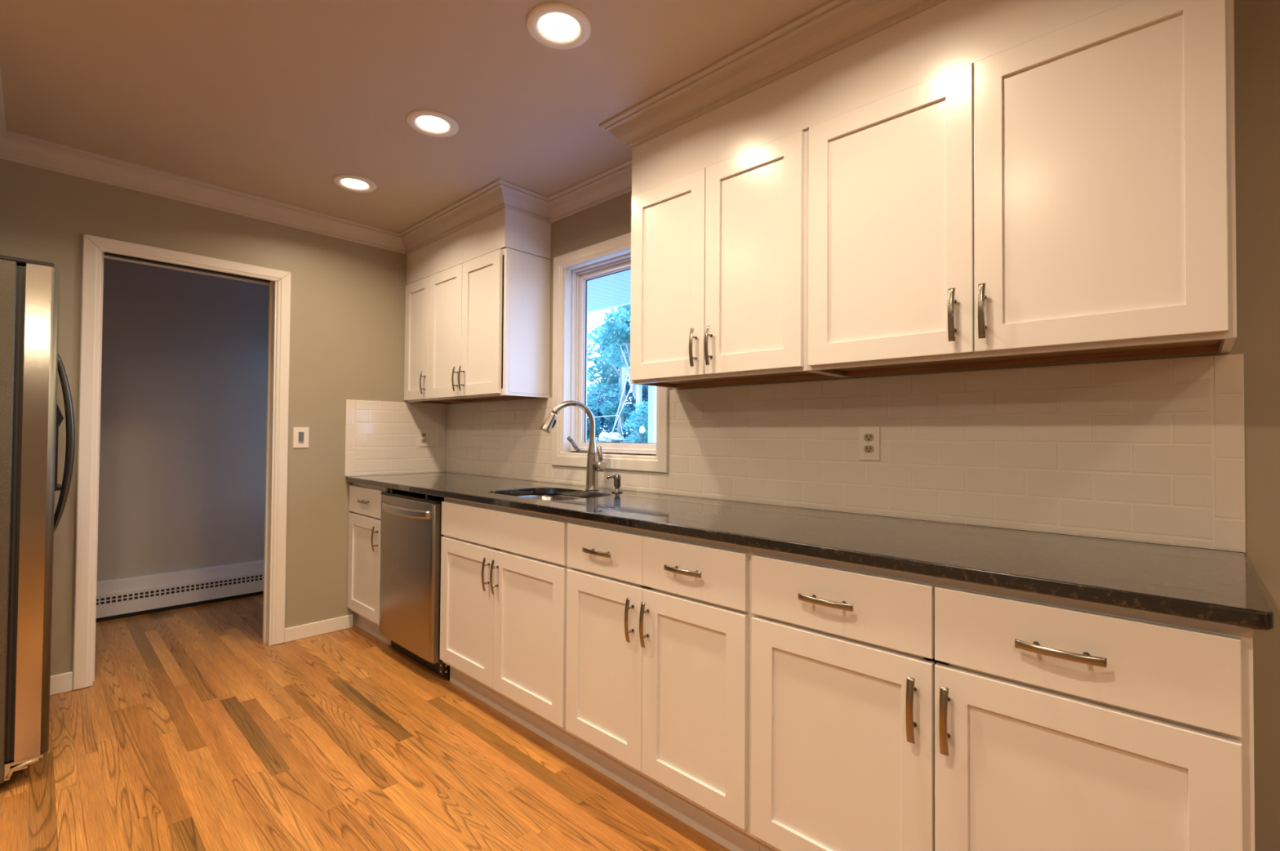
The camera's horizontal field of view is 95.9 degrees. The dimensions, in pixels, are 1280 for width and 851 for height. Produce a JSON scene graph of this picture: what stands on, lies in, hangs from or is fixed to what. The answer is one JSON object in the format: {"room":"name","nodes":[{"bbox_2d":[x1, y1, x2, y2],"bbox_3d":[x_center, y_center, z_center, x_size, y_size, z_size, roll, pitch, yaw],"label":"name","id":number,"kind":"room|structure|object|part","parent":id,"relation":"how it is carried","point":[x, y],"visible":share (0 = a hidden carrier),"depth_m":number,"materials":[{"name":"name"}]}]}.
{"room":"kitchen","nodes":[
{"label":"kitchen","id":0,"kind":"room"},
{"bbox_2d":[96,257,268,581],"bbox_3d":[-2.919,-0.007,3.351,1.230,2.439,3.320,0,-1,44],"label":"wall","id":1,"kind":"structure","parent":0,"point":[184,360],"depth_m":3.88,"materials":[{"name":"grey paint"}]},
{"bbox_2d":[95,559,263,622],"bbox_3d":[-3.118,1.095,3.809,0.058,0.245,2.554,0,-1,44],"label":"baseboard heater","id":2,"kind":"object","parent":1,"relation":"attached to","point":[120,597],"visible":0.43,"depth_m":3.83,"materials":[{"name":"metal"}]},
{"bbox_2d":[0,158,440,675],"bbox_3d":[-2.719,-0.018,2.582,0.120,2.439,3.920,0,-1,44],"label":"wall","id":3,"kind":"structure","parent":0,"point":[347,317],"depth_m":3.29,"materials":[{"name":"beige paint"}]},
{"bbox_2d":[49,671,72,695],"bbox_3d":[-2.694,1.157,2.501,0.014,0.085,0.336,0,-1,44],"label":"baseboard","id":4,"kind":"structure","parent":3,"relation":"attached to","point":[60,682],"depth_m":2.59,"materials":[{"name":"white paint"}]},
{"bbox_2d":[72,233,290,689],"bbox_3d":[-2.327,0.168,2.992,0.157,2.084,0.848,0,-1,44],"label":"door frame","id":5,"kind":"structure","parent":3,"relation":"in","point":[95,248],"depth_m":2.81,"materials":[{"name":"white paint"}]},
{"bbox_2d":[293,426,308,447],"bbox_3d":[-1.940,0.069,3.306,0.009,0.118,0.081,0,-1,44],"label":"light switch","id":6,"kind":"object","parent":3,"relation":"attached to","point":[300,434],"visible":1,"depth_m":3.30,"materials":[{"name":"white plastic"}]},
{"bbox_2d":[284,613,353,642],"bbox_3d":[-1.868,1.181,3.369,0.014,0.078,0.366,0,-1,44],"label":"baseboard","id":7,"kind":"structure","parent":3,"relation":"attached to","point":[321,627],"depth_m":3.36,"materials":[{"name":"white paint"}]},
{"bbox_2d":[344,399,446,475],"bbox_3d":[-1.552,0.081,3.715,0.009,0.463,0.649,0,-1,44],"label":"tile backsplash","id":8,"kind":"structure","parent":3,"relation":"attached to","point":[381,437],"depth_m":3.68,"materials":[{"name":"tile"}]},
{"bbox_2d":[417,429,428,446],"bbox_3d":[-1.434,0.083,3.827,0.007,0.115,0.070,0,-1,44],"label":"wall outlet","id":9,"kind":"object","parent":8,"relation":"attached to","point":[423,434],"visible":1,"depth_m":3.82,"materials":[{"name":"white plastic"}]},
{"bbox_2d":[428,429,439,446],"bbox_3d":[-1.384,0.084,3.881,0.006,0.115,0.076,0,-1,44],"label":"blank plate","id":10,"kind":"object","parent":8,"relation":"attached to","point":[433,434],"visible":1,"depth_m":3.88,"materials":[{"name":"white plastic"}]},
{"bbox_2d":[404,275,466,404],"bbox_3d":[-1.310,-0.531,3.725,0.352,0.762,0.338,0,-1,44],"label":"upper cabinet","id":11,"kind":"object","parent":3,"relation":"attached to","point":[417,293],"visible":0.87,"depth_m":3.65,"materials":[{"name":"white paint"}]},
{"bbox_3d":[-1.402,-0.537,3.640,0.331,0.749,0.019,0,-1,44],"label":"door","id":12,"kind":"part","parent":11,"relation":"part of","materials":[{"name":"white paint"}]},
{"bbox_3d":[-1.329,-0.262,3.527,0.017,0.137,0.034,0,-1,44],"label":"handle","id":13,"kind":"part","parent":11,"relation":"part of","materials":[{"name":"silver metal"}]},
{"bbox_2d":[0,594,729,850],"bbox_3d":[-0.335,1.207,0.369,9.070,0.050,4.040,0,-1,44],"label":"floor","id":14,"kind":"structure","parent":0,"point":[191,731],"depth_m":2.06,"materials":[{"name":"brown wood"}]},
{"bbox_2d":[0,254,75,783],"bbox_3d":[-2.585,0.318,1.964,0.878,1.748,0.940,0,-1,44],"label":"refrigerator","id":15,"kind":"object","parent":14,"relation":"on","point":[31,417],"visible":1,"depth_m":1.91,"materials":[{"name":"grey metal"}]},
{"bbox_3d":[-2.196,0.283,2.103,0.506,1.638,0.079,0,-1,44],"label":"door","id":16,"kind":"part","parent":15,"relation":"part of","materials":[{"name":"silver metal"}]},
{"bbox_3d":[-2.366,0.070,2.364,0.026,0.709,0.068,0,-1,44],"label":"handle","id":17,"kind":"part","parent":15,"relation":"part of","materials":[{"name":"grey metal"}]},
{"bbox_3d":[-2.289,0.069,2.291,0.026,0.709,0.068,0,-1,44],"label":"handle","id":18,"kind":"part","parent":15,"relation":"part of","materials":[{"name":"grey metal"}]},
{"bbox_2d":[347,482,391,645],"bbox_3d":[-1.389,0.784,3.536,0.482,0.883,0.655,0,-1,44],"label":"base cabinet","id":19,"kind":"object","parent":14,"relation":"on","point":[365,500],"visible":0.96,"depth_m":3.33,"materials":[{"name":"white paint"}]},
{"bbox_3d":[-1.583,0.436,3.300,0.137,0.017,0.034,0,-1,44],"label":"handle","id":20,"kind":"part","parent":19,"relation":"part of","materials":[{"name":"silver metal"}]},
{"bbox_3d":[-1.589,0.810,3.335,0.462,0.570,0.019,0,-1,44],"label":"door","id":21,"kind":"part","parent":19,"relation":"part of","materials":[{"name":"white paint"}]},
{"bbox_3d":[-1.587,0.438,3.341,0.462,0.154,0.019,0,-1,44],"label":"drawer","id":22,"kind":"part","parent":19,"relation":"part of","materials":[{"name":"white paint"}]},
{"bbox_3d":[-1.463,0.625,3.182,0.017,0.137,0.034,0,-1,44],"label":"handle","id":23,"kind":"part","parent":19,"relation":"part of","materials":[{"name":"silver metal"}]},
{"bbox_2d":[379,488,449,679],"bbox_3d":[-0.989,0.778,3.132,0.653,0.880,0.672,0,-1,44],"label":"dishwasher","id":24,"kind":"object","parent":14,"relation":"on","point":[410,582],"visible":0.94,"depth_m":2.86,"materials":[{"name":"silver metal"}]},
{"bbox_3d":[-1.199,0.430,2.909,0.530,0.044,0.047,0,-1,44],"label":"handle","id":25,"kind":"part","parent":24,"relation":"part of","materials":[{"name":"silver metal"}]},
{"bbox_3d":[-1.148,1.170,2.965,0.635,0.089,0.040,0,-1,44],"label":"kick plate","id":26,"kind":"part","parent":24,"relation":"part of","materials":[{"name":"black plastic"}]},
{"bbox_2d":[440,497,576,757],"bbox_3d":[-0.404,0.776,2.599,0.926,0.883,0.655,0,-1,44],"label":"base cabinet","id":27,"kind":"object","parent":14,"relation":"on","point":[504,570],"visible":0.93,"depth_m":2.33,"materials":[{"name":"white paint"}]},
{"bbox_3d":[-0.764,0.804,2.550,0.447,0.570,0.019,0,-1,44],"label":"door","id":28,"kind":"part","parent":27,"relation":"part of","materials":[{"name":"white paint"}]},
{"bbox_3d":[-0.642,0.618,2.401,0.017,0.137,0.034,0,-1,44],"label":"handle","id":29,"kind":"part","parent":27,"relation":"part of","materials":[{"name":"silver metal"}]},
{"bbox_3d":[-0.595,0.618,2.356,0.017,0.137,0.034,0,-1,44],"label":"handle","id":30,"kind":"part","parent":27,"relation":"part of","materials":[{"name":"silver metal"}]},
{"bbox_3d":[-0.435,0.801,2.237,0.456,0.570,0.019,0,-1,44],"label":"door","id":31,"kind":"part","parent":27,"relation":"part of","materials":[{"name":"white paint"}]},
{"bbox_2d":[565,517,759,850],"bbox_3d":[0.210,0.771,2.015,0.768,0.883,0.655,0,-1,44],"label":"base cabinet","id":32,"kind":"object","parent":14,"relation":"on","point":[659,624],"visible":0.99,"depth_m":1.75,"materials":[{"name":"white paint"}]},
{"bbox_3d":[-0.143,0.424,1.931,0.137,0.017,0.034,0,-1,44],"label":"handle","id":33,"kind":"part","parent":32,"relation":"part of","materials":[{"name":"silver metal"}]},
{"bbox_3d":[-0.123,0.798,1.940,0.370,0.570,0.019,0,-1,44],"label":"door","id":34,"kind":"part","parent":32,"relation":"part of","materials":[{"name":"white paint"}]},
{"bbox_3d":[-0.120,0.426,1.946,0.370,0.154,0.019,0,-1,44],"label":"drawer","id":35,"kind":"part","parent":32,"relation":"part of","materials":[{"name":"white paint"}]},
{"bbox_3d":[-0.034,0.613,1.823,0.017,0.137,0.034,0,-1,44],"label":"handle","id":36,"kind":"part","parent":32,"relation":"part of","materials":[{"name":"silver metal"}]},
{"bbox_3d":[0.013,0.613,1.778,0.017,0.137,0.034,0,-1,44],"label":"handle","id":37,"kind":"part","parent":32,"relation":"part of","materials":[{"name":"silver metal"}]},
{"bbox_3d":[0.125,0.422,1.675,0.137,0.017,0.034,0,-1,44],"label":"handle","id":38,"kind":"part","parent":32,"relation":"part of","materials":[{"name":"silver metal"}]},
{"bbox_3d":[0.150,0.796,1.681,0.378,0.570,0.019,0,-1,44],"label":"door","id":39,"kind":"part","parent":32,"relation":"part of","materials":[{"name":"white paint"}]},
{"bbox_3d":[0.152,0.424,1.687,0.379,0.154,0.019,0,-1,44],"label":"drawer","id":40,"kind":"part","parent":32,"relation":"part of","materials":[{"name":"white paint"}]},
{"bbox_2d":[751,547,1254,850],"bbox_3d":[0.825,0.766,1.430,0.928,0.883,0.655,0,-1,44],"label":"base cabinet","id":41,"kind":"object","parent":14,"relation":"on","point":[891,710],"visible":0.98,"depth_m":1.17,"materials":[{"name":"white paint"}]},
{"bbox_2d":[346,471,1274,630],"bbox_3d":[-0.180,0.317,2.416,3.783,0.030,0.650,0,-1,44],"label":"countertop","id":42,"kind":"structure","parent":41,"relation":"on","point":[1219,586],"depth_m":1.41,"materials":[{"name":"stone"}]},
{"bbox_2d":[515,493,589,500],"bbox_3d":[-0.404,0.434,2.592,0.559,0.198,0.402,0,-1,44],"label":"sink","id":43,"kind":"object","parent":42,"relation":"in","point":[548,496],"visible":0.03,"depth_m":2.84,"materials":[{"name":"silver metal"}]},
{"bbox_2d":[540,400,606,490],"bbox_3d":[-0.315,0.094,2.725,0.311,0.424,0.103,1,-1,-10],"label":"faucet","id":44,"kind":"object","parent":42,"relation":"on","point":[593,466],"visible":1,"depth_m":2.73,"materials":[{"name":"silver metal"}]},
{"bbox_3d":[-0.189,0.136,2.726,0.028,0.077,0.019,0,-1,44],"label":"lever","id":45,"kind":"part","parent":44,"relation":"part of","materials":[{"name":"silver metal"}]},
{"bbox_2d":[606,473,622,492],"bbox_3d":[-0.111,0.264,2.647,0.057,0.084,0.070,0,-1,44],"label":"soap dispenser","id":46,"kind":"object","parent":42,"relation":"on","point":[617,477],"visible":1,"depth_m":2.64,"materials":[{"name":"silver metal"}]},
{"bbox_3d":[0.442,0.419,1.374,0.137,0.017,0.034,0,-1,44],"label":"handle","id":47,"kind":"part","parent":41,"relation":"part of","materials":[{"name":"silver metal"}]},
{"bbox_3d":[0.463,0.794,1.383,0.448,0.570,0.019,0,-1,44],"label":"door","id":48,"kind":"part","parent":41,"relation":"part of","materials":[{"name":"white paint"}]},
{"bbox_3d":[0.465,0.421,1.389,0.448,0.154,0.019,0,-1,44],"label":"drawer","id":49,"kind":"part","parent":41,"relation":"part of","materials":[{"name":"white paint"}]},
{"bbox_3d":[0.582,0.608,1.237,0.017,0.137,0.034,0,-1,44],"label":"handle","id":50,"kind":"part","parent":41,"relation":"part of","materials":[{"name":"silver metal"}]},
{"bbox_3d":[0.630,0.608,1.192,0.017,0.137,0.034,0,-1,44],"label":"handle","id":51,"kind":"part","parent":41,"relation":"part of","materials":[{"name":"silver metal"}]},
{"bbox_3d":[0.771,0.416,1.062,0.137,0.017,0.034,0,-1,44],"label":"handle","id":52,"kind":"part","parent":41,"relation":"part of","materials":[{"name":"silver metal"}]},
{"bbox_3d":[0.795,0.419,1.076,0.452,0.154,0.019,0,-1,44],"label":"drawer","id":53,"kind":"part","parent":41,"relation":"part of","materials":[{"name":"white paint"}]},
{"bbox_3d":[0.792,0.791,1.070,0.452,0.570,0.019,0,-1,44],"label":"door","id":54,"kind":"part","parent":41,"relation":"part of","materials":[{"name":"white paint"}]},
{"bbox_2d":[0,0,829,232],"bbox_3d":[0.129,-1.284,-0.014,7.840,0.050,4.040,0,-1,44],"label":"ceiling","id":55,"kind":"structure","parent":0,"point":[274,100],"depth_m":2.08,"materials":[{"name":"paint"}]},
{"bbox_2d":[332,174,377,192],"bbox_3d":[-1.441,-1.219,2.918,0.202,0.009,0.202,0,-1,44],"label":"recessed light","id":56,"kind":"object","parent":55,"relation":"in","point":[348,182],"visible":1,"depth_m":2.91,"materials":[{"name":"white paint"}]},
{"bbox_2d":[405,109,458,137],"bbox_3d":[-0.843,-1.224,2.349,0.202,0.009,0.202,0,-1,44],"label":"recessed light","id":57,"kind":"object","parent":55,"relation":"in","point":[429,122],"visible":1,"depth_m":2.34,"materials":[{"name":"white paint"}]},
{"bbox_2d":[525,2,591,49],"bbox_3d":[-0.251,-1.228,1.786,0.202,0.009,0.202,0,-1,44],"label":"recessed light","id":58,"kind":"object","parent":55,"relation":"in","point":[558,28],"visible":1,"depth_m":1.77,"materials":[{"name":"white paint"}]},
{"bbox_2d":[448,0,1279,850],"bbox_3d":[1.470,-0.008,1.385,7.840,2.439,0.120,0,-1,44],"label":"wall","id":59,"kind":"structure","parent":0,"point":[1256,22],"depth_m":1.34,"materials":[{"name":"beige paint"}]},
{"bbox_2d":[0,0,946,253],"bbox_3d":[0.128,-1.212,-0.016,7.600,0.095,3.800,0,-1,44],"label":"trim","id":60,"kind":"structure","parent":59,"relation":"attached to","point":[833,26],"depth_m":2.54,"materials":[{"name":"white paint"}]},
{"bbox_2d":[406,208,551,284],"bbox_3d":[-1.007,-1.065,3.479,1.137,0.293,0.295,0,-1,44],"label":"soffit","id":61,"kind":"structure","parent":59,"relation":"attached to","point":[505,228],"depth_m":3.17,"materials":[{"name":"white paint"}]},
{"bbox_2d":[428,247,551,402],"bbox_3d":[-0.902,-0.534,3.337,0.802,0.763,0.338,0,-1,44],"label":"upper cabinet","id":62,"kind":"object","parent":59,"relation":"attached to","point":[490,313],"visible":1,"depth_m":3.14,"materials":[{"name":"white paint"}]},
{"bbox_3d":[-1.140,-0.538,3.391,0.383,0.750,0.019,0,-1,44],"label":"door","id":63,"kind":"part","parent":62,"relation":"part of","materials":[{"name":"white paint"}]},
{"bbox_3d":[-1.044,-0.263,3.256,0.017,0.137,0.034,0,-1,44],"label":"handle","id":64,"kind":"part","parent":62,"relation":"part of","materials":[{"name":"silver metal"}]},
{"bbox_3d":[-0.994,-0.263,3.208,0.017,0.137,0.034,0,-1,44],"label":"handle","id":65,"kind":"part","parent":62,"relation":"part of","materials":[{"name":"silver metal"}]},
{"bbox_3d":[-0.861,-0.541,3.126,0.378,0.750,0.019,0,-1,44],"label":"door","id":66,"kind":"part","parent":62,"relation":"part of","materials":[{"name":"white paint"}]},
{"bbox_3d":[-0.587,-0.541,3.087,0.002,0.741,0.256,0,-1,44],"label":"panel","id":67,"kind":"part","parent":62,"relation":"part of","materials":[{"name":"white paint"}]},
{"bbox_2d":[551,231,670,472],"bbox_3d":[-0.126,-0.350,2.905,0.827,1.130,0.150,0,-1,44],"label":"window","id":68,"kind":"structure","parent":59,"relation":"in","point":[572,271],"depth_m":3.09,"materials":[{"name":"white paint"}]},
{"bbox_3d":[-0.101,-0.353,2.922,0.670,0.980,0.080,0,-1,44],"label":"frame","id":69,"kind":"part","parent":68,"relation":"part of","materials":[{"name":"white plastic"}]},
{"bbox_3d":[-0.091,-0.350,2.932,0.626,0.938,0.042,0,-1,44],"label":"sash","id":70,"kind":"part","parent":68,"relation":"part of","materials":[{"name":"white plastic"}]},
{"bbox_2d":[630,129,843,388],"bbox_3d":[0.326,-0.549,2.169,0.774,0.762,0.338,0,-1,44],"label":"upper cabinet","id":71,"kind":"object","parent":59,"relation":"attached to","point":[718,293],"visible":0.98,"depth_m":2.03,"materials":[{"name":"white paint"}]},
{"bbox_3d":[0.102,-0.555,2.210,0.371,0.747,0.019,0,-1,44],"label":"door","id":72,"kind":"part","parent":71,"relation":"part of","materials":[{"name":"white paint"}]},
{"bbox_3d":[0.191,-0.281,2.082,0.017,0.137,0.034,0,-1,44],"label":"handle","id":73,"kind":"part","parent":71,"relation":"part of","materials":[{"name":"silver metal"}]},
{"bbox_3d":[0.241,-0.281,2.034,0.017,0.137,0.034,0,-1,44],"label":"handle","id":74,"kind":"part","parent":71,"relation":"part of","materials":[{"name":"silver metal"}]},
{"bbox_3d":[0.376,-0.557,1.949,0.376,0.747,0.019,0,-1,44],"label":"door","id":75,"kind":"part","parent":71,"relation":"part of","materials":[{"name":"white paint"}]},
{"bbox_2d":[445,353,1245,551],"bbox_3d":[0.042,0.075,2.652,3.782,0.463,0.009,0,-1,44],"label":"tile backsplash","id":76,"kind":"structure","parent":59,"relation":"attached to","point":[1153,451],"depth_m":1.74,"materials":[{"name":"tile"}]},
{"bbox_2d":[858,426,879,460],"bbox_3d":[0.773,0.060,1.948,0.072,0.115,0.007,0,-1,44],"label":"wall outlet","id":77,"kind":"object","parent":76,"relation":"attached to","point":[868,436],"visible":1,"depth_m":1.95,"materials":[{"name":"white plastic"}]},
{"bbox_2d":[863,433,873,440],"bbox_3d":[0.771,0.041,1.946,0.033,0.024,0.001,0,-1,44],"label":"receptacle","id":78,"kind":"object","parent":77,"relation":"attached to","point":[867,437],"depth_m":1.95,"materials":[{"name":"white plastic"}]},
{"bbox_2d":[863,444,873,452],"bbox_3d":[0.771,0.080,1.946,0.033,0.024,0.001,0,-1,44],"label":"receptacle","id":79,"kind":"object","parent":77,"relation":"attached to","point":[867,448],"depth_m":1.95,"materials":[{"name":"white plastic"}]},
{"bbox_2d":[631,0,1133,195],"bbox_3d":[0.688,-1.080,1.868,1.707,0.291,0.295,0,-1,44],"label":"soffit","id":80,"kind":"structure","parent":59,"relation":"attached to","point":[948,36],"depth_m":1.70,"materials":[{"name":"white paint"}]},
{"bbox_2d":[807,0,1236,377],"bbox_3d":[0.947,-0.554,1.579,0.940,0.762,0.338,0,-1,44],"label":"upper cabinet","id":81,"kind":"object","parent":59,"relation":"attached to","point":[1068,193],"visible":1,"depth_m":1.40,"materials":[{"name":"white paint"}]},
{"bbox_3d":[0.695,-0.560,1.646,0.455,0.747,0.019,0,-1,44],"label":"door","id":82,"kind":"part","parent":81,"relation":"part of","materials":[{"name":"white paint"}]},
{"bbox_3d":[0.809,-0.286,1.495,0.017,0.137,0.034,0,-1,44],"label":"handle","id":83,"kind":"part","parent":81,"relation":"part of","materials":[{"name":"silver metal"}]},
{"bbox_3d":[0.859,-0.286,1.447,0.017,0.137,0.034,0,-1,44],"label":"handle","id":84,"kind":"part","parent":81,"relation":"part of","materials":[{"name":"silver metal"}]},
{"bbox_3d":[1.028,-0.562,1.330,0.455,0.747,0.019,0,-1,44],"label":"door","id":85,"kind":"part","parent":81,"relation":"part of","materials":[{"name":"white paint"}]},
{"label":"outside","id":86,"kind":"structure","parent":0,"visible":0},
{"bbox_2d":[586,435,633,443],"bbox_3d":[19.777,1.676,40.650,100.000,1.300,77.700,0,-1,44],"label":"lawn","id":87,"kind":"structure","parent":86,"point":[624,439],"depth_m":19.73,"materials":[{"name":"green plant"}]},
{"bbox_2d":[586,413,601,437],"bbox_3d":[-1.952,0.040,17.448,1.592,0.976,1.154,1,-1,-10],"label":"shrub","id":88,"kind":"object","parent":87,"relation":"on","point":[597,424],"visible":0.07,"depth_m":17.35,"materials":[{"name":"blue plant"}]},
{"bbox_2d":[586,414,624,442],"bbox_3d":[-1.428,0.105,15.098,2.911,0.718,0.012,0,-1,44],"label":"rope","id":89,"kind":"object","parent":87,"relation":"attached to","point":[615,415],"visible":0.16,"depth_m":14.27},
{"bbox_2d":[586,380,626,439],"bbox_3d":[-1.629,-0.636,22.200,2.316,2.463,2.102,0,-1,44],"label":"shrub","id":90,"kind":"object","parent":87,"relation":"on","point":[602,420],"visible":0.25,"depth_m":21.72,"materials":[{"name":"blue plant"}]},
{"bbox_2d":[586,306,635,441],"bbox_3d":[-0.706,-2.688,19.470,2.985,6.470,2.944,0,-1,27],"label":"tree","id":91,"kind":"object","parent":87,"relation":"on","point":[619,376],"visible":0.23,"depth_m":19.33,"materials":[{"name":"green plant"}]},
{"bbox_2d":[598,431,624,442],"bbox_3d":[-0.774,0.336,16.312,0.814,0.321,0.552,0,-1,44],"label":"boulder","id":92,"kind":"object","parent":87,"relation":"on","point":[603,436],"visible":0.8,"depth_m":16.14,"materials":[{"name":"stone"}]},
{"bbox_2d":[609,372,628,441],"bbox_3d":[-0.504,-0.281,12.986,0.662,1.776,0.018,0,-1,44],"label":"rope","id":93,"kind":"object","parent":87,"relation":"attached to","point":[628,372],"visible":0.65,"depth_m":12.93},
{"bbox_2d":[596,304,642,440],"bbox_3d":[-0.108,-1.921,15.904,2.492,4.811,2.192,1,-1,-15],"label":"tree","id":94,"kind":"object","parent":87,"relation":"on","point":[624,336],"visible":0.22,"depth_m":15.67,"materials":[{"name":"green plant"}]},
{"bbox_2d":[607,383,632,441],"bbox_3d":[-0.448,-0.258,12.823,1.055,1.729,0.018,0,-1,44],"label":"rope","id":95,"kind":"object","parent":87,"relation":"attached to","point":[632,384],"visible":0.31,"depth_m":12.83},
{"bbox_2d":[597,316,646,439],"bbox_3d":[0.299,-2.166,24.272,3.720,5.594,4.398,1,-1,-23],"label":"tree","id":96,"kind":"object","parent":87,"relation":"on","point":[628,385],"visible":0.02,"depth_m":24.26,"materials":[{"name":"green plant"}]},
{"bbox_2d":[622,400,648,442],"bbox_3d":[0.375,-0.073,13.479,1.570,1.132,1.356,1,-1,-9],"label":"shrub","id":97,"kind":"object","parent":87,"relation":"on","point":[636,424],"visible":0.2,"depth_m":13.32,"materials":[{"name":"teal plant"}]},
{"bbox_2d":[631,385,648,439],"bbox_3d":[0.264,-0.515,21.774,1.159,2.200,1.064,0,-1,44],"label":"shrub","id":98,"kind":"object","parent":87,"relation":"on","point":[645,389],"visible":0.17,"depth_m":21.65,"materials":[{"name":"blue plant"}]},
{"bbox_2d":[639,426,644,442],"bbox_3d":[0.044,0.340,11.623,0.124,0.658,0.124,0,-1,44],"label":"garden lamp","id":99,"kind":"object","parent":87,"relation":"on","point":[642,429],"visible":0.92,"depth_m":11.60,"materials":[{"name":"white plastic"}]},
{"bbox_3d":[0.046,0.089,11.627,0.124,0.155,0.124,0,-1,44],"label":"globe","id":100,"kind":"part","parent":99,"relation":"part of"},
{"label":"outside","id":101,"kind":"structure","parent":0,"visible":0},
{"bbox_3d":[0.444,1.420,3.923,6.400,0.150,2.170,0,-1,44],"label":"porch deck","id":102,"kind":"object","parent":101,"visible":0},
{"bbox_2d":[648,385,656,443],"bbox_3d":[0.115,0.089,5.212,0.102,2.549,0.110,0,-1,44],"label":"porch post","id":103,"kind":"object","parent":102,"relation":"on","point":[651,389],"visible":0.07,"depth_m":5.19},
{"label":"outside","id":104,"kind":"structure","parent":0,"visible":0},
{"bbox_2d":[587,269,631,311],"bbox_3d":[0.317,-1.222,3.884,11.500,0.030,1.860,0,-1,44],"label":"soffit","id":105,"kind":"structure","parent":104,"point":[612,290],"depth_m":5.12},
{"bbox_2d":[587,302,630,313],"bbox_3d":[0.963,-1.270,4.564,11.500,0.182,0.015,0,-1,44],"label":"fascia","id":106,"kind":"object","parent":105,"relation":"attached to","point":[626,304],"depth_m":5.76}
]}

